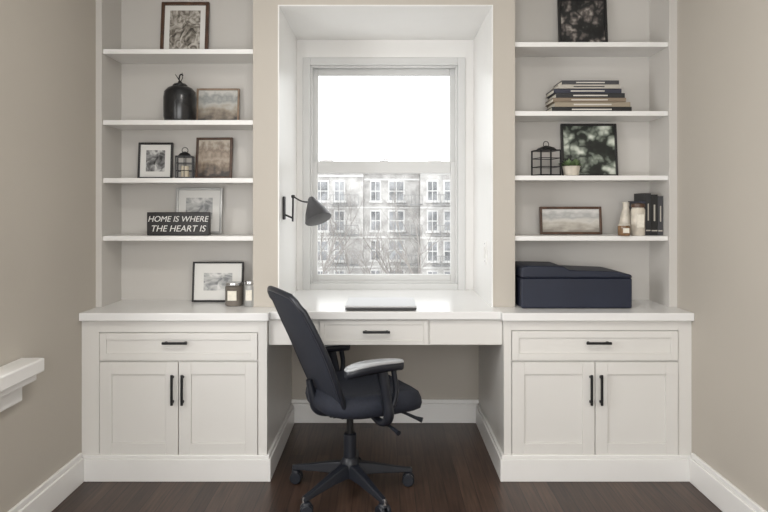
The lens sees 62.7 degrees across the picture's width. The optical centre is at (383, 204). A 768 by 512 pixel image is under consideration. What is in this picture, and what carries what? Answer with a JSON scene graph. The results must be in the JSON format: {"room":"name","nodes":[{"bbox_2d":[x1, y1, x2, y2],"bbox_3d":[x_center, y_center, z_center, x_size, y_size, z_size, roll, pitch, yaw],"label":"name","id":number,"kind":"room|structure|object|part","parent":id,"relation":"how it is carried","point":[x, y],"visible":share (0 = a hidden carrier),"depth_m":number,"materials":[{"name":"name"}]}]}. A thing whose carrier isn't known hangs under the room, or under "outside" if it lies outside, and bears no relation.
{"room":"office","nodes":[
{"label":"office","id":0,"kind":"room"},
{"bbox_2d":[0,0,95,511],"bbox_3d":[-1.515,0.000,1.550,0.150,2.620,4.900,0,0,0],"label":"wall","id":1,"kind":"structure","parent":0,"point":[48,47],"depth_m":2.67,"materials":[{"name":"paint"}]},
{"bbox_2d":[0,358,43,411],"bbox_3d":[-1.393,0.685,1.675,0.095,0.160,1.650,0,0,0],"label":"wall shelf","id":2,"kind":"object","parent":1,"relation":"attached to","point":[14,375],"visible":1,"depth_m":2.36,"materials":[{"name":"paint"}]},
{"bbox_2d":[7,453,83,511],"bbox_3d":[-1.429,1.240,1.040,0.022,0.140,3.880,0,0,0],"label":"baseboard","id":3,"kind":"structure","parent":1,"relation":"attached to","point":[47,496],"depth_m":2.72,"materials":[{"name":"paint"}]},
{"bbox_2d":[253,0,277,306],"bbox_3d":[-0.985,-0.400,3.475,0.910,1.820,0.650,0,0,0],"label":"wall pier","id":4,"kind":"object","parent":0,"point":[265,12],"depth_m":3.15,"materials":[{"name":"beige paint"}]},
{"bbox_2d":[283,195,331,225],"bbox_3d":[-0.396,0.028,3.217,0.256,0.161,0.145,0,0,0],"label":"wall lamp","id":5,"kind":"object","parent":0,"point":[316,213],"depth_m":3.21,"materials":[{"name":"black metal"}]},
{"bbox_2d":[292,345,478,398],"bbox_3d":[0.013,0.000,3.900,2.905,2.620,0.200,0,0,0],"label":"wall","id":6,"kind":"structure","parent":0,"point":[436,371],"depth_m":3.80,"materials":[{"name":"paint"}]},
{"bbox_2d":[313,68,454,280],"bbox_3d":[0.000,-0.184,3.862,0.884,1.313,0.075,0,0,0],"label":"window","id":7,"kind":"structure","parent":6,"relation":"in","point":[320,166],"depth_m":3.82,"materials":[{"name":"paint"}]},
{"bbox_3d":[0.000,-0.517,3.882,0.884,0.648,0.035,0,0,0],"label":"upper sash","id":8,"kind":"part","parent":7,"relation":"part of","materials":[{"name":"white glass"}]},
{"bbox_2d":[303,57,464,289],"bbox_3d":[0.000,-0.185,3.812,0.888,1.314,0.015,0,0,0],"label":"window frame","id":9,"kind":"object","parent":6,"relation":"attached to","point":[312,67],"visible":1,"depth_m":3.81,"materials":[{"name":"paint"}]},
{"bbox_2d":[291,399,478,422],"bbox_3d":[0.007,1.240,3.790,1.128,0.140,0.020,0,0,0],"label":"baseboard","id":10,"kind":"structure","parent":6,"relation":"attached to","point":[431,410],"depth_m":3.78,"materials":[{"name":"paint"}]},
{"bbox_2d":[269,290,501,344],"bbox_3d":[0.007,0.593,3.398,1.126,0.167,0.799,0,0,0],"label":"built-in desk","id":11,"kind":"object","parent":6,"relation":"attached to","point":[441,317],"visible":0.89,"depth_m":3.04,"materials":[{"name":"paint"}]},
{"bbox_3d":[-0.048,0.613,3.037,0.520,0.119,0.016,0,0,0],"label":"pencil drawer","id":12,"kind":"part","parent":11,"relation":"part of","materials":[{"name":"paint"}]},
{"bbox_3d":[-0.036,0.607,3.014,0.130,0.012,0.030,0,0,0],"label":"drawer pull","id":13,"kind":"part","parent":11,"relation":"part of","materials":[{"name":"black metal"}]},
{"bbox_2d":[345,297,416,309],"bbox_3d":[-0.015,0.497,3.170,0.344,0.024,0.280,0,0,0],"label":"laptop","id":14,"kind":"object","parent":11,"relation":"on","point":[353,303],"visible":1,"depth_m":3.10,"materials":[{"name":"grey metal"}]},
{"bbox_2d":[278,5,492,306],"bbox_3d":[0.007,-0.245,3.473,1.075,1.510,0.654,0,0,0],"label":"window recess","id":15,"kind":"structure","parent":6,"relation":"attached to","point":[466,31],"depth_m":3.53,"materials":[{"name":"paint"}]},
{"bbox_2d":[52,423,721,511],"bbox_3d":[0.013,1.360,1.475,3.205,0.100,5.050,0,0,0],"label":"floor","id":16,"kind":"structure","parent":0,"point":[453,469],"depth_m":2.90,"materials":[{"name":"brown wood"}]},
{"bbox_2d":[79,300,293,481],"bbox_3d":[-0.989,0.910,3.381,0.903,0.800,0.834,0,0,0],"label":"base cabinet","id":17,"kind":"object","parent":16,"relation":"on","point":[173,390],"visible":0.97,"depth_m":3.00,"materials":[{"name":"paint"}]},
{"bbox_3d":[-1.166,0.969,3.003,0.373,0.443,0.018,0,0,0],"label":"door","id":18,"kind":"part","parent":17,"relation":"part of","materials":[{"name":"paint"}]},
{"bbox_3d":[-1.001,0.874,2.979,0.012,0.145,0.030,0,0,0],"label":"door pull","id":19,"kind":"part","parent":17,"relation":"part of","materials":[{"name":"black metal"}]},
{"bbox_3d":[-0.988,0.652,2.979,0.120,0.012,0.030,0,0,0],"label":"drawer pull","id":20,"kind":"part","parent":17,"relation":"part of","materials":[{"name":"black metal"}]},
{"bbox_3d":[-0.999,0.871,3.006,0.883,0.646,0.012,0,0,0],"label":"frame","id":21,"kind":"part","parent":17,"relation":"part of","materials":[{"name":"paint"}]},
{"bbox_2d":[79,300,274,320],"bbox_3d":[-0.993,0.529,3.384,0.895,0.038,0.828,0,0,0],"label":"countertop","id":22,"kind":"structure","parent":17,"relation":"on","point":[122,310],"depth_m":2.99,"materials":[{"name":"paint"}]},
{"bbox_2d":[96,0,252,306],"bbox_3d":[-1.048,-0.350,3.268,0.785,1.720,0.244,0,0,0],"label":"built-in bookshelf","id":23,"kind":"object","parent":22,"relation":"on","point":[133,74],"visible":0.73,"depth_m":3.38,"materials":[{"name":"grey paint"}]},
{"bbox_3d":[-1.425,-0.350,3.265,0.030,1.720,0.238,0,0,0],"label":"panel","id":24,"kind":"part","parent":23,"relation":"part of","materials":[{"name":"grey paint"}]},
{"bbox_2d":[137,142,173,177],"bbox_3d":[-1.213,-0.234,3.345,0.180,0.196,0.037,0,0,-3],"label":"picture frame","id":25,"kind":"object","parent":23,"relation":"on","point":[155,159],"visible":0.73,"depth_m":3.34,"materials":[{"name":"black wood"}]},
{"bbox_2d":[146,150,164,170],"bbox_3d":[-1.213,-0.234,3.345,0.098,0.114,0.004,0,-6,-3],"label":"picture","id":26,"kind":"object","parent":25,"relation":"attached to","point":[155,159],"depth_m":3.34},
{"bbox_3d":[-1.032,0.168,3.273,0.755,0.024,0.222,0,0,0],"label":"shelf","id":27,"kind":"part","parent":23,"relation":"part of","materials":[{"name":"paint"}]},
{"bbox_3d":[-1.032,-0.123,3.273,0.755,0.024,0.222,0,0,0],"label":"shelf","id":28,"kind":"part","parent":23,"relation":"part of","materials":[{"name":"paint"}]},
{"bbox_3d":[-1.032,-0.415,3.273,0.755,0.024,0.222,0,0,0],"label":"shelf","id":29,"kind":"part","parent":23,"relation":"part of","materials":[{"name":"paint"}]},
{"bbox_3d":[-1.032,-0.771,3.273,0.755,0.024,0.222,0,0,0],"label":"shelf","id":30,"kind":"part","parent":23,"relation":"part of","materials":[{"name":"paint"}]},
{"bbox_2d":[147,212,210,234],"bbox_3d":[-1.048,0.096,3.219,0.317,0.118,0.037,0,0,0],"label":"word sign","id":31,"kind":"object","parent":23,"relation":"on","point":[158,223],"visible":1,"depth_m":3.20,"materials":[{"name":"black wood"}]},
{"bbox_2d":[163,73,196,119],"bbox_3d":[-1.062,-0.559,3.280,0.166,0.262,0.166,0,0,0],"label":"ceramic jar","id":32,"kind":"object","parent":23,"relation":"on","point":[179,100],"visible":0.94,"depth_m":3.21,"materials":[{"name":"black ceramic"}]},
{"bbox_3d":[-1.062,-0.630,3.280,0.076,0.029,0.076,0,0,0],"label":"lid","id":33,"kind":"part","parent":32,"relation":"part of","materials":[{"name":"black ceramic"}]},
{"bbox_2d":[160,2,209,48],"bbox_3d":[-1.062,-0.935,3.360,0.255,0.302,0.048,0,0,0],"label":"picture frame","id":34,"kind":"object","parent":23,"relation":"on","point":[184,25],"visible":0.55,"depth_m":3.36,"materials":[{"name":"brown wood"}]},
{"bbox_2d":[169,11,200,48],"bbox_3d":[-1.062,-0.935,3.361,0.163,0.211,0.004,0,-6,0],"label":"picture","id":35,"kind":"object","parent":34,"relation":"attached to","point":[184,26],"depth_m":3.36},
{"bbox_2d":[175,147,194,177],"bbox_3d":[-1.036,-0.219,3.280,0.088,0.165,0.088,0,0,-11],"label":"candle lantern","id":36,"kind":"object","parent":23,"relation":"on","point":[184,170],"visible":0.97,"depth_m":3.26,"materials":[{"name":"black metal"}]},
{"bbox_2d":[181,166,188,176],"bbox_3d":[-1.036,-0.174,3.280,0.040,0.059,0.040,0,0,-11],"label":"candle","id":37,"kind":"object","parent":36,"relation":"on","point":[182,167],"depth_m":3.27,"materials":[{"name":"beige wax"}]},
{"bbox_2d":[175,188,222,233],"bbox_3d":[-0.985,0.031,3.357,0.250,0.248,0.042,0,0,0],"label":"picture frame","id":38,"kind":"object","parent":23,"relation":"on","point":[187,199],"visible":0.75,"depth_m":3.36,"materials":[{"name":"silver metal"}]},
{"bbox_2d":[186,198,212,223],"bbox_3d":[-0.985,0.031,3.358,0.142,0.140,0.004,0,-6,0],"label":"picture","id":39,"kind":"object","parent":38,"relation":"attached to","point":[192,204],"depth_m":3.36},
{"bbox_2d":[195,137,232,177],"bbox_3d":[-0.902,-0.248,3.346,0.196,0.222,0.040,0,0,3],"label":"picture frame","id":40,"kind":"object","parent":23,"relation":"on","point":[214,156],"visible":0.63,"depth_m":3.34,"materials":[{"name":"brown wood"}]},
{"bbox_2d":[196,88,239,119],"bbox_3d":[-0.883,-0.524,3.350,0.228,0.193,0.037,0,0,0],"label":"picture frame","id":41,"kind":"object","parent":23,"relation":"on","point":[212,103],"visible":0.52,"depth_m":3.35,"materials":[{"name":"brown wood"}]},
{"bbox_2d":[192,262,243,301],"bbox_3d":[-0.875,0.404,3.321,0.268,0.210,0.038,0,0,0],"label":"picture frame","id":42,"kind":"object","parent":22,"relation":"on","point":[209,279],"visible":0.8,"depth_m":3.32,"materials":[{"name":"black wood"}]},
{"bbox_2d":[203,273,231,289],"bbox_3d":[-0.875,0.404,3.321,0.150,0.092,0.004,0,-6,0],"label":"picture","id":43,"kind":"object","parent":42,"relation":"attached to","point":[211,281],"depth_m":3.32},
{"bbox_2d":[225,281,242,305],"bbox_3d":[-0.762,0.449,3.200,0.088,0.120,0.089,0,0,0],"label":"candle jar","id":44,"kind":"object","parent":22,"relation":"on","point":[233,289],"visible":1,"depth_m":3.16,"materials":[{"name":"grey glass"}]},
{"bbox_3d":[-0.762,0.397,3.200,0.088,0.017,0.088,0,0,0],"label":"lid","id":45,"kind":"part","parent":44,"relation":"part of","materials":[{"name":"silver metal"}]},
{"bbox_2d":[244,280,253,306],"bbox_3d":[-0.674,0.444,3.170,0.060,0.130,0.061,0,0,0],"label":"candle jar","id":46,"kind":"object","parent":22,"relation":"on","point":[248,287],"visible":0.91,"depth_m":3.14,"materials":[{"name":"glass"}]},
{"bbox_3d":[-0.674,0.388,3.170,0.060,0.018,0.060,0,0,0],"label":"lid","id":47,"kind":"part","parent":46,"relation":"part of","materials":[{"name":"silver metal"}]},
{"bbox_3d":[-0.977,0.674,3.003,0.750,0.129,0.018,0,0,0],"label":"drawer","id":48,"kind":"part","parent":17,"relation":"part of","materials":[{"name":"paint"}]},
{"bbox_3d":[-0.953,0.874,2.979,0.012,0.145,0.030,0,0,0],"label":"door pull","id":49,"kind":"part","parent":17,"relation":"part of","materials":[{"name":"black metal"}]},
{"bbox_3d":[-0.789,0.969,3.003,0.373,0.443,0.018,0,0,0],"label":"door","id":50,"kind":"part","parent":17,"relation":"part of","materials":[{"name":"paint"}]},
{"bbox_2d":[267,286,422,511],"bbox_3d":[-0.180,0.831,2.858,0.685,0.956,0.650,0,0,-27],"label":"office chair","id":51,"kind":"object","parent":16,"relation":"on","point":[365,389],"visible":0.98,"depth_m":2.71,"materials":[{"name":"black fabric"}]},
{"bbox_2d":[301,501,311,505],"bbox_3d":[-0.326,1.253,2.646,0.044,0.014,0.043,0,0,-27],"label":"hood","id":52,"kind":"object","parent":51,"relation":"attached to","point":[304,503],"depth_m":2.64,"materials":[{"name":"black plastic"}]},
{"bbox_3d":[-0.352,0.633,2.770,0.286,0.559,0.463,0,0,-27],"label":"frame","id":53,"kind":"part","parent":51,"relation":"part of","materials":[{"name":"black plastic"}]},
{"bbox_3d":[-0.302,1.206,2.926,0.275,0.079,0.065,0,0,21],"label":"leg","id":54,"kind":"part","parent":51,"relation":"part of","materials":[{"name":"black plastic"}]},
{"bbox_3d":[-0.254,1.206,2.748,0.065,0.079,0.275,0,0,39],"label":"leg","id":55,"kind":"part","parent":51,"relation":"part of","materials":[{"name":"black plastic"}]},
{"bbox_3d":[-0.218,0.827,3.075,0.081,0.240,0.185,0,0,-27],"label":"arm post","id":56,"kind":"part","parent":51,"relation":"part of","materials":[{"name":"black plastic"}]},
{"bbox_3d":[-0.155,0.986,2.870,0.032,0.128,0.032,0,0,-27],"label":"gas lift rod","id":57,"kind":"part","parent":51,"relation":"part of","materials":[{"name":"black metal"}]},
{"bbox_3d":[-0.100,0.869,2.898,0.490,0.123,0.490,0,0,-27],"label":"seat","id":58,"kind":"part","parent":51,"relation":"part of","materials":[{"name":"fabric"}]},
{"bbox_3d":[-0.069,1.206,2.738,0.065,0.079,0.275,0,0,-33],"label":"leg","id":59,"kind":"part","parent":51,"relation":"part of","materials":[{"name":"black plastic"}]},
{"bbox_3d":[-0.026,0.811,2.698,0.081,0.271,0.185,0,0,-27],"label":"arm post","id":60,"kind":"part","parent":51,"relation":"part of","materials":[{"name":"black plastic"}]},
{"bbox_2d":[378,503,387,508],"bbox_3d":[-0.004,1.253,2.636,0.044,0.014,0.043,0,0,-27],"label":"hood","id":61,"kind":"object","parent":51,"relation":"attached to","point":[381,505],"depth_m":2.62,"materials":[{"name":"black plastic"}]},
{"bbox_3d":[-0.003,1.206,2.911,0.275,0.079,0.065,0,0,-15],"label":"leg","id":62,"kind":"part","parent":51,"relation":"part of","materials":[{"name":"black plastic"}]},
{"bbox_3d":[-0.009,0.944,2.736,0.022,0.041,0.255,0,0,-34],"label":"tilt lever","id":63,"kind":"part","parent":51,"relation":"part of","materials":[{"name":"black plastic"}]},
{"bbox_3d":[0.074,0.950,2.849,0.208,0.052,0.024,0,0,15],"label":"height lever","id":64,"kind":"part","parent":51,"relation":"part of","materials":[{"name":"black plastic"}]},
{"bbox_2d":[476,300,693,481],"bbox_3d":[1.008,0.910,3.381,0.914,0.800,0.834,0,0,0],"label":"base cabinet","id":65,"kind":"object","parent":16,"relation":"on","point":[567,394],"visible":0.97,"depth_m":3.00,"materials":[{"name":"paint"}]},
{"bbox_3d":[0.805,0.969,3.003,0.392,0.443,0.018,0,0,0],"label":"door","id":66,"kind":"part","parent":65,"relation":"part of","materials":[{"name":"paint"}]},
{"bbox_3d":[0.980,0.874,2.979,0.012,0.145,0.030,0,0,0],"label":"door pull","id":67,"kind":"part","parent":65,"relation":"part of","materials":[{"name":"black metal"}]},
{"bbox_2d":[496,300,693,320],"bbox_3d":[1.012,0.529,3.384,0.906,0.038,0.828,0,0,0],"label":"countertop","id":68,"kind":"structure","parent":65,"relation":"on","point":[641,310],"depth_m":2.97,"materials":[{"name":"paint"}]},
{"bbox_2d":[515,261,631,307],"bbox_3d":[0.947,0.404,3.226,0.547,0.209,0.272,0,0,0],"label":"storage box","id":69,"kind":"object","parent":68,"relation":"on","point":[537,284],"visible":0.91,"depth_m":3.10,"materials":[{"name":"fabric"}]},
{"bbox_3d":[0.946,0.329,3.226,0.546,0.060,0.272,0,0,0],"label":"lid","id":70,"kind":"part","parent":69,"relation":"part of","materials":[{"name":"fabric"}]},
{"bbox_2d":[515,0,676,306],"bbox_3d":[1.060,-0.350,3.268,0.810,1.720,0.244,0,0,0],"label":"built-in bookshelf","id":71,"kind":"object","parent":68,"relation":"on","point":[640,51],"visible":0.77,"depth_m":3.38,"materials":[{"name":"grey paint"}]},
{"bbox_2d":[531,141,560,175],"bbox_3d":[0.836,-0.240,3.250,0.114,0.181,0.114,0,0,-11],"label":"candle lantern","id":72,"kind":"object","parent":71,"relation":"on","point":[545,148],"visible":1,"depth_m":3.20,"materials":[{"name":"black metal"}]},
{"bbox_2d":[558,159,581,175],"bbox_3d":[0.965,-0.195,3.237,0.130,0.091,0.107,0,0,-39],"label":"potted plant","id":73,"kind":"object","parent":71,"relation":"on","point":[570,168],"visible":0.98,"depth_m":3.21,"materials":[{"name":"green plant"}]},
{"bbox_3d":[0.962,-0.174,3.235,0.092,0.050,0.092,0,0,0],"label":"pot","id":74,"kind":"part","parent":73,"relation":"part of","materials":[{"name":"white ceramic"}]},
{"bbox_2d":[539,207,601,233],"bbox_3d":[0.980,0.082,3.307,0.325,0.146,0.032,0,0,0],"label":"picture frame","id":75,"kind":"object","parent":71,"relation":"on","point":[552,220],"visible":1,"depth_m":3.30,"materials":[{"name":"brown wood"}]},
{"bbox_2d":[557,0,607,41],"bbox_3d":[1.056,-0.962,3.349,0.259,0.285,0.046,0,0,0],"label":"picture frame","id":76,"kind":"object","parent":71,"relation":"on","point":[578,20],"visible":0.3,"depth_m":3.35,"materials":[{"name":"black wood"}]},
{"bbox_2d":[545,80,631,110],"bbox_3d":[1.056,-0.553,3.280,0.405,0.160,0.168,0,0,0],"label":"book stack","id":77,"kind":"object","parent":71,"relation":"on","point":[567,95],"visible":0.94,"depth_m":3.20,"materials":[{"name":"paper"}]},
{"bbox_2d":[546,89,621,97],"bbox_3d":[1.036,-0.580,3.284,0.345,0.022,0.161,0,0,0],"label":"book","id":78,"kind":"object","parent":77,"relation":"on","point":[553,93],"depth_m":3.20,"materials":[{"name":"paper"}]},
{"bbox_2d":[550,84,619,90],"bbox_3d":[1.041,-0.602,3.277,0.315,0.020,0.161,0,0,0],"label":"book","id":79,"kind":"object","parent":77,"relation":"on","point":[558,87],"depth_m":3.20,"materials":[{"name":"paper"}]},
{"bbox_2d":[545,98,625,106],"bbox_3d":[1.043,-0.534,3.277,0.370,0.020,0.161,0,0,0],"label":"book","id":80,"kind":"object","parent":77,"relation":"on","point":[552,102],"depth_m":3.20,"materials":[{"name":"paper"}]},
{"bbox_2d":[553,80,618,86],"bbox_3d":[1.048,-0.622,3.278,0.290,0.020,0.161,0,0,0],"label":"book","id":81,"kind":"object","parent":77,"relation":"on","point":[564,83],"depth_m":3.20,"materials":[{"name":"paper"}]},
{"bbox_2d":[548,93,624,99],"bbox_3d":[1.048,-0.557,3.279,0.350,0.024,0.161,0,0,0],"label":"book","id":82,"kind":"object","parent":77,"relation":"on","point":[551,96],"depth_m":3.20,"materials":[{"name":"paper"}]},
{"bbox_2d":[547,102,629,108],"bbox_3d":[1.061,-0.511,3.283,0.385,0.024,0.161,0,0,0],"label":"book","id":83,"kind":"object","parent":77,"relation":"on","point":[551,105],"depth_m":3.20,"materials":[{"name":"paper"}]},
{"bbox_2d":[546,107,631,110],"bbox_3d":[1.056,-0.486,3.280,0.405,0.026,0.161,0,0,0],"label":"book","id":84,"kind":"object","parent":77,"relation":"on","point":[549,108],"depth_m":3.20,"materials":[{"name":"paper"}]},
{"bbox_2d":[560,124,617,175],"bbox_3d":[1.091,-0.291,3.349,0.296,0.284,0.046,0,0,0],"label":"picture frame","id":85,"kind":"object","parent":71,"relation":"on","point":[594,145],"visible":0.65,"depth_m":3.35,"materials":[{"name":"black wood"}]},
{"bbox_3d":[1.040,0.168,3.273,0.770,0.024,0.222,0,0,0],"label":"shelf","id":86,"kind":"part","parent":71,"relation":"part of","materials":[{"name":"paint"}]},
{"bbox_3d":[1.040,-0.136,3.273,0.770,0.024,0.222,0,0,0],"label":"shelf","id":87,"kind":"part","parent":71,"relation":"part of","materials":[{"name":"paint"}]},
{"bbox_3d":[1.040,-0.460,3.273,0.770,0.024,0.222,0,0,0],"label":"shelf","id":88,"kind":"part","parent":71,"relation":"part of","materials":[{"name":"paint"}]},
{"bbox_3d":[1.040,-0.806,3.273,0.770,0.024,0.222,0,0,0],"label":"shelf","id":89,"kind":"part","parent":71,"relation":"part of","materials":[{"name":"paint"}]},
{"bbox_2d":[618,224,629,235],"bbox_3d":[1.208,0.125,3.170,0.060,0.060,0.061,0,0,0],"label":"candle","id":90,"kind":"object","parent":71,"relation":"on","point":[623,229],"visible":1,"depth_m":3.15,"materials":[{"name":"brown glass"}]},
{"bbox_2d":[619,202,630,234],"bbox_3d":[1.264,0.070,3.290,0.068,0.170,0.068,0,0,0],"label":"vase","id":91,"kind":"object","parent":71,"relation":"on","point":[625,218],"visible":0.7,"depth_m":3.27,"materials":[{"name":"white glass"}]},
{"bbox_2d":[631,203,644,235],"bbox_3d":[1.290,0.072,3.200,0.068,0.165,0.069,0,0,0],"label":"storage jar","id":92,"kind":"object","parent":71,"relation":"on","point":[637,211],"visible":1,"depth_m":3.17,"materials":[{"name":"white ceramic"}]},
{"bbox_3d":[1.290,0.001,3.200,0.068,0.023,0.068,0,0,0],"label":"lid","id":93,"kind":"part","parent":92,"relation":"part of","materials":[{"name":"brown wood"}]},
{"bbox_2d":[628,193,662,234],"bbox_3d":[1.362,0.047,3.285,0.120,0.215,0.151,0,0,0],"label":"binders","id":94,"kind":"object","parent":71,"relation":"on","point":[653,208],"visible":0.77,"depth_m":3.21,"materials":[{"name":"paper"}]},
{"bbox_2d":[634,193,650,234],"bbox_3d":[1.347,0.047,3.285,0.027,0.215,0.151,0,0,0],"label":"book","id":95,"kind":"object","parent":94,"relation":"on","point":[645,198],"depth_m":3.21,"materials":[{"name":"paper"}]},
{"bbox_2d":[651,195,657,234],"bbox_3d":[1.378,0.051,3.285,0.034,0.208,0.151,0,0,0],"label":"book","id":96,"kind":"object","parent":94,"relation":"on","point":[654,198],"depth_m":3.21,"materials":[{"name":"paper"}]},
{"bbox_2d":[658,196,662,234],"bbox_3d":[1.409,0.055,3.285,0.026,0.200,0.151,0,0,0],"label":"book","id":97,"kind":"object","parent":94,"relation":"on","point":[660,198],"depth_m":3.21,"materials":[{"name":"paper"}]},
{"bbox_3d":[1.445,-0.350,3.265,0.040,1.720,0.238,0,0,0],"label":"panel","id":98,"kind":"part","parent":71,"relation":"part of","materials":[{"name":"grey paint"}]},
{"bbox_3d":[1.004,0.669,3.003,0.788,0.138,0.018,0,0,0],"label":"drawer","id":99,"kind":"part","parent":65,"relation":"part of","materials":[{"name":"paint"}]},
{"bbox_3d":[1.018,0.871,3.006,0.894,0.646,0.012,0,0,0],"label":"frame","id":100,"kind":"part","parent":65,"relation":"part of","materials":[{"name":"paint"}]},
{"bbox_3d":[1.014,0.652,2.979,0.120,0.012,0.030,0,0,0],"label":"drawer pull","id":101,"kind":"part","parent":65,"relation":"part of","materials":[{"name":"black metal"}]},
{"bbox_3d":[1.028,0.874,2.979,0.012,0.145,0.030,0,0,0],"label":"door pull","id":102,"kind":"part","parent":65,"relation":"part of","materials":[{"name":"black metal"}]},
{"bbox_3d":[1.202,0.969,3.003,0.392,0.443,0.018,0,0,0],"label":"door","id":103,"kind":"part","parent":65,"relation":"part of","materials":[{"name":"paint"}]},
{"bbox_2d":[493,0,514,306],"bbox_3d":[1.005,-0.400,3.475,0.920,1.820,0.650,0,0,0],"label":"wall","id":104,"kind":"structure","parent":0,"point":[503,10],"depth_m":3.15,"materials":[{"name":"beige paint"}]},
{"bbox_2d":[278,0,492,4],"bbox_3d":[0.007,-1.155,3.475,1.075,0.310,0.650,0,0,0],"label":"header","id":105,"kind":"object","parent":104,"relation":"attached to","point":[280,2],"depth_m":3.15,"materials":[{"name":"beige paint"}]},
{"bbox_2d":[677,0,767,511],"bbox_3d":[1.540,0.000,1.550,0.150,2.620,4.900,0,0,0],"label":"wall","id":106,"kind":"structure","parent":0,"point":[722,45],"depth_m":2.70,"materials":[{"name":"paint"}]},
{"bbox_2d":[689,453,766,511],"bbox_3d":[1.454,1.240,1.040,0.022,0.140,3.880,0,0,0],"label":"baseboard","id":107,"kind":"structure","parent":106,"relation":"attached to","point":[721,492],"depth_m":2.73,"materials":[{"name":"paint"}]},
{"label":"outside","id":108,"kind":"structure","parent":0,"visible":0},
{"bbox_3d":[0.000,19.560,42.500,120.000,0.500,75.000,0,0,0],"label":"ground","id":109,"kind":"structure","parent":108,"visible":0},
{"bbox_2d":[318,160,363,273],"bbox_3d":[-11.950,7.260,63.450,20.200,24.100,13.100,0,0,0],"label":"apartment building","id":110,"kind":"structure","parent":109,"relation":"on","point":[327,183],"depth_m":58.00,"materials":[{"name":"brick"}]},
{"bbox_2d":[318,182,363,273],"bbox_3d":[-7.067,8.046,50.960,13.264,22.590,13.637,0,0,-17],"label":"bare tree","id":111,"kind":"object","parent":109,"relation":"on","point":[348,212],"visible":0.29,"depth_m":55.12,"materials":[{"name":"grey plant"}]},
{"bbox_2d":[319,211,436,273],"bbox_3d":[-0.649,9.870,51.626,9.204,18.914,12.431,0,0,33],"label":"bare tree","id":112,"kind":"object","parent":109,"relation":"on","point":[387,267],"visible":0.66,"depth_m":49.95,"materials":[{"name":"grey plant"}]},
{"bbox_2d":[364,174,420,273],"bbox_3d":[0.785,7.610,64.050,5.430,23.400,13.100,0,0,0],"label":"apartment building","id":113,"kind":"structure","parent":109,"relation":"on","point":[374,184],"depth_m":58.60,"materials":[{"name":"brick"}]},
{"bbox_2d":[378,176,449,273],"bbox_3d":[5.432,8.002,45.921,12.828,22.635,9.810,0,0,20],"label":"bare tree","id":114,"kind":"object","parent":109,"relation":"on","point":[403,257],"visible":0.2,"depth_m":45.56,"materials":[{"name":"grey plant"}]},
{"bbox_2d":[419,157,449,273],"bbox_3d":[13.660,7.160,62.950,20.780,24.300,13.100,0,0,0],"label":"apartment building","id":115,"kind":"structure","parent":109,"relation":"on","point":[432,187],"depth_m":57.44,"materials":[{"name":"brick"}]}
]}

